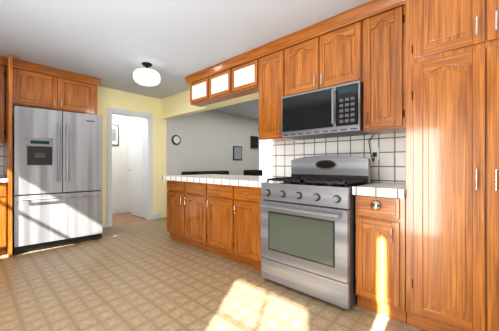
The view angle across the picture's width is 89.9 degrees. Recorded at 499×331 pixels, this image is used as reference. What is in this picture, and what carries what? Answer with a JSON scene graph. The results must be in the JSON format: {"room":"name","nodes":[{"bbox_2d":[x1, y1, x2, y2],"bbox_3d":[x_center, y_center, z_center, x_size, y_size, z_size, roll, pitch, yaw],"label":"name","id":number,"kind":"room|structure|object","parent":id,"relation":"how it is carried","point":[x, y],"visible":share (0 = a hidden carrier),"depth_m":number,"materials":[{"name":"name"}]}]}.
{"room":"kitchen","nodes":[
{"label":"kitchen","id":0,"kind":"room"},
{"bbox_2d":[112,114,127,209],"bbox_3d":[-3.300,-0.130,5.253,0.120,2.400,1.640,0,0,42],"label":"wall","id":1,"kind":"structure","parent":0,"point":[120,176],"depth_m":5.61,"materials":[{"name":"white paint"}]},
{"bbox_2d":[112,124,118,145],"bbox_3d":[-2.989,-0.660,5.484,0.033,0.460,0.220,0,0,42],"label":"framed picture","id":2,"kind":"object","parent":1,"relation":"attached to","point":[115,135],"visible":0.62,"depth_m":5.50,"materials":[{"name":"grey"}]},
{"bbox_2d":[112,208,127,213],"bbox_3d":[-3.291,1.025,5.164,0.012,0.090,1.520,0,0,42],"label":"baseboard","id":3,"kind":"structure","parent":1,"relation":"attached to","point":[114,211],"depth_m":5.59,"materials":[{"name":"white wood"}]},
{"bbox_2d":[12,86,258,242],"bbox_3d":[-1.240,-0.130,5.759,0.120,2.400,8.500,0,0,42],"label":"wall","id":4,"kind":"structure","parent":0,"point":[210,139],"depth_m":5.41,"materials":[{"name":"grey"}]},
{"bbox_2d":[0,143,2,176],"bbox_3d":[-3.651,-0.065,2.962,0.008,0.450,1.045,0,0,42],"label":"tile backsplash","id":5,"kind":"structure","parent":4,"relation":"attached to","point":[1,144],"depth_m":3.34,"materials":[{"name":"white tile"}]},
{"bbox_2d":[107,107,152,226],"bbox_3d":[-2.222,0.036,4.645,0.138,2.068,0.816,0,0,42],"label":"door frame","id":6,"kind":"structure","parent":4,"relation":"attached to","point":[148,117],"depth_m":4.86,"materials":[{"name":"white wood"}]},
{"bbox_2d":[129,119,144,217],"bbox_3d":[-2.312,0.073,5.159,0.660,1.977,0.110,0,0,40],"label":"door leaf","id":7,"kind":"structure","parent":4,"relation":"in","point":[137,170],"depth_m":5.17,"materials":[{"name":"white wood"}]},
{"bbox_2d":[172,135,180,144],"bbox_3d":[-1.550,-0.531,5.299,0.027,0.210,0.210,0,0,42],"label":"wall clock","id":8,"kind":"object","parent":4,"relation":"attached to","point":[176,139],"visible":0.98,"depth_m":5.29,"materials":[{"name":"grey"}]},
{"bbox_2d":[233,146,241,159],"bbox_3d":[-0.317,-0.315,6.684,0.023,0.368,0.324,0,0,42],"label":"framed picture","id":9,"kind":"object","parent":4,"relation":"attached to","point":[237,152],"visible":1,"depth_m":6.66,"materials":[{"name":"grey"}]},
{"bbox_2d":[251,136,257,147],"bbox_3d":[0.143,-0.652,7.178,0.049,0.340,0.286,0,0,42],"label":"picture","id":10,"kind":"object","parent":4,"relation":"attached to","point":[254,141],"visible":1,"depth_m":7.14,"materials":[{"name":"black"}]},
{"bbox_2d":[258,130,271,175],"bbox_3d":[0.513,-0.130,7.662,0.080,1.800,0.826,0,0,42],"label":"wall","id":11,"kind":"structure","parent":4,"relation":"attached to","point":[265,156],"depth_m":7.66,"materials":[{"name":"white paint"}]},
{"bbox_2d":[0,0,371,119],"bbox_3d":[1.155,-1.360,3.621,6.540,0.060,8.500,0,0,42],"label":"ceiling","id":12,"kind":"structure","parent":0,"point":[113,44],"depth_m":2.53,"materials":[{"name":"grey paint"}]},
{"bbox_2d":[133,62,160,85],"bbox_3d":[-1.349,-1.196,3.292,0.340,0.267,0.340,0,0,42],"label":"ceiling light","id":13,"kind":"object","parent":12,"relation":"hanging from","point":[146,76],"visible":1,"depth_m":3.19,"materials":[{"name":"white glass"}]},
{"bbox_2d":[0,212,424,330],"bbox_3d":[-0.964,1.095,2.148,7.740,0.050,3.480,0,0,42],"label":"floor","id":14,"kind":"structure","parent":0,"point":[149,275],"depth_m":2.08,"materials":[{"name":"tile"}]},
{"bbox_2d":[0,56,7,255],"bbox_3d":[-3.409,-0.130,2.742,0.638,2.399,1.041,0,0,42],"label":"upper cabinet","id":15,"kind":"object","parent":14,"relation":"on","point":[3,215],"visible":1,"depth_m":2.95,"materials":[{"name":"brown wood"}]},
{"bbox_2d":[3,56,100,257],"bbox_3d":[-2.691,-0.130,3.502,0.698,2.399,1.060,0,0,42],"label":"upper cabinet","id":16,"kind":"object","parent":14,"relation":"on","point":[31,85],"visible":1,"depth_m":3.33,"materials":[{"name":"brown wood"}]},
{"bbox_2d":[14,106,101,252],"bbox_3d":[-2.632,0.185,3.473,0.920,1.770,0.722,0,0,-42],"label":"fridge","id":17,"kind":"object","parent":14,"relation":"on","point":[57,178],"visible":1,"depth_m":3.20,"materials":[{"name":"grey metal"}]},
{"bbox_2d":[166,178,201,248],"bbox_3d":[-0.616,0.636,3.547,0.977,0.868,0.679,0,0,42],"label":"base cabinet","id":18,"kind":"object","parent":14,"relation":"on","point":[184,199],"depth_m":3.33,"materials":[{"name":"brown wood"}]},
{"bbox_2d":[202,182,225,257],"bbox_3d":[-0.125,0.636,3.108,0.577,0.868,0.679,0,0,42],"label":"base cabinet","id":19,"kind":"object","parent":14,"relation":"on","point":[218,214],"depth_m":2.92,"materials":[{"name":"brown wood"}]},
{"bbox_2d":[226,182,263,270],"bbox_3d":[0.195,0.636,2.822,0.517,0.868,0.679,0,0,42],"label":"base cabinet","id":20,"kind":"object","parent":14,"relation":"on","point":[243,211],"depth_m":2.61,"materials":[{"name":"brown wood"}]},
{"bbox_2d":[162,174,272,185],"bbox_3d":[-0.324,0.180,3.264,1.888,0.040,0.698,0,0,42],"label":"countertop","id":21,"kind":"structure","parent":20,"relation":"on","point":[234,180],"depth_m":2.96,"materials":[{"name":"white tile"}]},
{"bbox_2d":[259,155,370,309],"bbox_3d":[0.614,0.489,2.283,0.798,1.162,0.776,0,0,42],"label":"stove","id":22,"kind":"object","parent":14,"relation":"on","point":[308,226],"visible":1,"depth_m":2.02,"materials":[{"name":"grey metal"}]},
{"bbox_2d":[352,182,406,322],"bbox_3d":[1.107,0.614,1.984,0.327,0.912,0.702,0,0,42],"label":"base cabinet","id":23,"kind":"object","parent":14,"relation":"on","point":[380,247],"visible":0.94,"depth_m":1.74,"materials":[{"name":"brown wood"}]},
{"bbox_2d":[406,0,498,330],"bbox_3d":[1.492,-0.130,1.626,0.821,2.399,0.723,0,0,42],"label":"pantry","id":24,"kind":"object","parent":14,"relation":"on","point":[452,165],"visible":1,"depth_m":1.48,"materials":[{"name":"brown wood"}]},
{"bbox_2d":[128,89,391,211],"bbox_3d":[0.146,-0.130,3.302,7.620,2.400,0.280,0,0,42],"label":"wall","id":25,"kind":"structure","parent":0,"point":[176,105],"depth_m":4.66,"materials":[{"name":"beige paint"}]},
{"bbox_2d":[257,44,298,141],"bbox_3d":[0.372,-0.777,2.876,0.424,0.975,0.348,0,0,42],"label":"upper cabinet","id":26,"kind":"object","parent":25,"relation":"attached to","point":[268,63],"depth_m":2.78,"materials":[{"name":"brown wood"}]},
{"bbox_2d":[281,16,352,99],"bbox_3d":[0.777,-0.990,2.515,0.790,0.550,0.348,0,0,42],"label":"upper cabinet","id":27,"kind":"object","parent":25,"relation":"attached to","point":[323,58],"depth_m":2.38,"materials":[{"name":"brown wood"}]},
{"bbox_2d":[282,80,371,139],"bbox_3d":[0.743,-0.500,2.476,0.782,0.416,0.446,0,0,42],"label":"microwave","id":28,"kind":"object","parent":27,"relation":"attached to","point":[332,111],"visible":1,"depth_m":2.31,"materials":[{"name":"grey metal"}]},
{"bbox_2d":[272,132,405,182],"bbox_3d":[0.881,-0.275,2.668,1.577,0.870,0.008,0,0,42],"label":"tile backsplash","id":29,"kind":"structure","parent":25,"relation":"attached to","point":[389,165],"depth_m":2.48,"materials":[{"name":"white tile"}]},
{"bbox_2d":[368,134,378,161],"bbox_3d":[1.180,-0.165,2.377,0.089,0.273,0.026,0,0,42],"label":"outlet","id":30,"kind":"object","parent":29,"relation":"attached to","point":[374,153],"visible":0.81,"depth_m":2.37,"materials":[{"name":"white plastic"}]},
{"bbox_2d":[353,0,405,134],"bbox_3d":[1.185,-0.777,2.151,0.430,0.975,0.348,0,0,42],"label":"upper cabinet","id":31,"kind":"object","parent":25,"relation":"attached to","point":[365,43],"depth_m":2.03,"materials":[{"name":"brown wood"}]},
{"bbox_3d":[2.314,1.095,4.919,6.540,0.050,5.019,0,0,42],"label":"floor","id":32,"kind":"structure","parent":0,"visible":0},
{"bbox_2d":[181,171,228,174],"bbox_3d":[-0.729,0.605,5.505,0.920,0.930,1.201,0,0,42],"label":"sofa","id":33,"kind":"object","parent":32,"relation":"on","point":[203,172],"visible":0.1,"depth_m":5.45,"materials":[{"name":"black"}]},
{"bbox_2d":[244,170,262,175],"bbox_3d":[0.320,0.595,5.989,0.800,0.950,0.534,0,0,42],"label":"armchair","id":34,"kind":"object","parent":32,"relation":"on","point":[254,172],"visible":0.06,"depth_m":6.07,"materials":[{"name":"black"}]}
]}

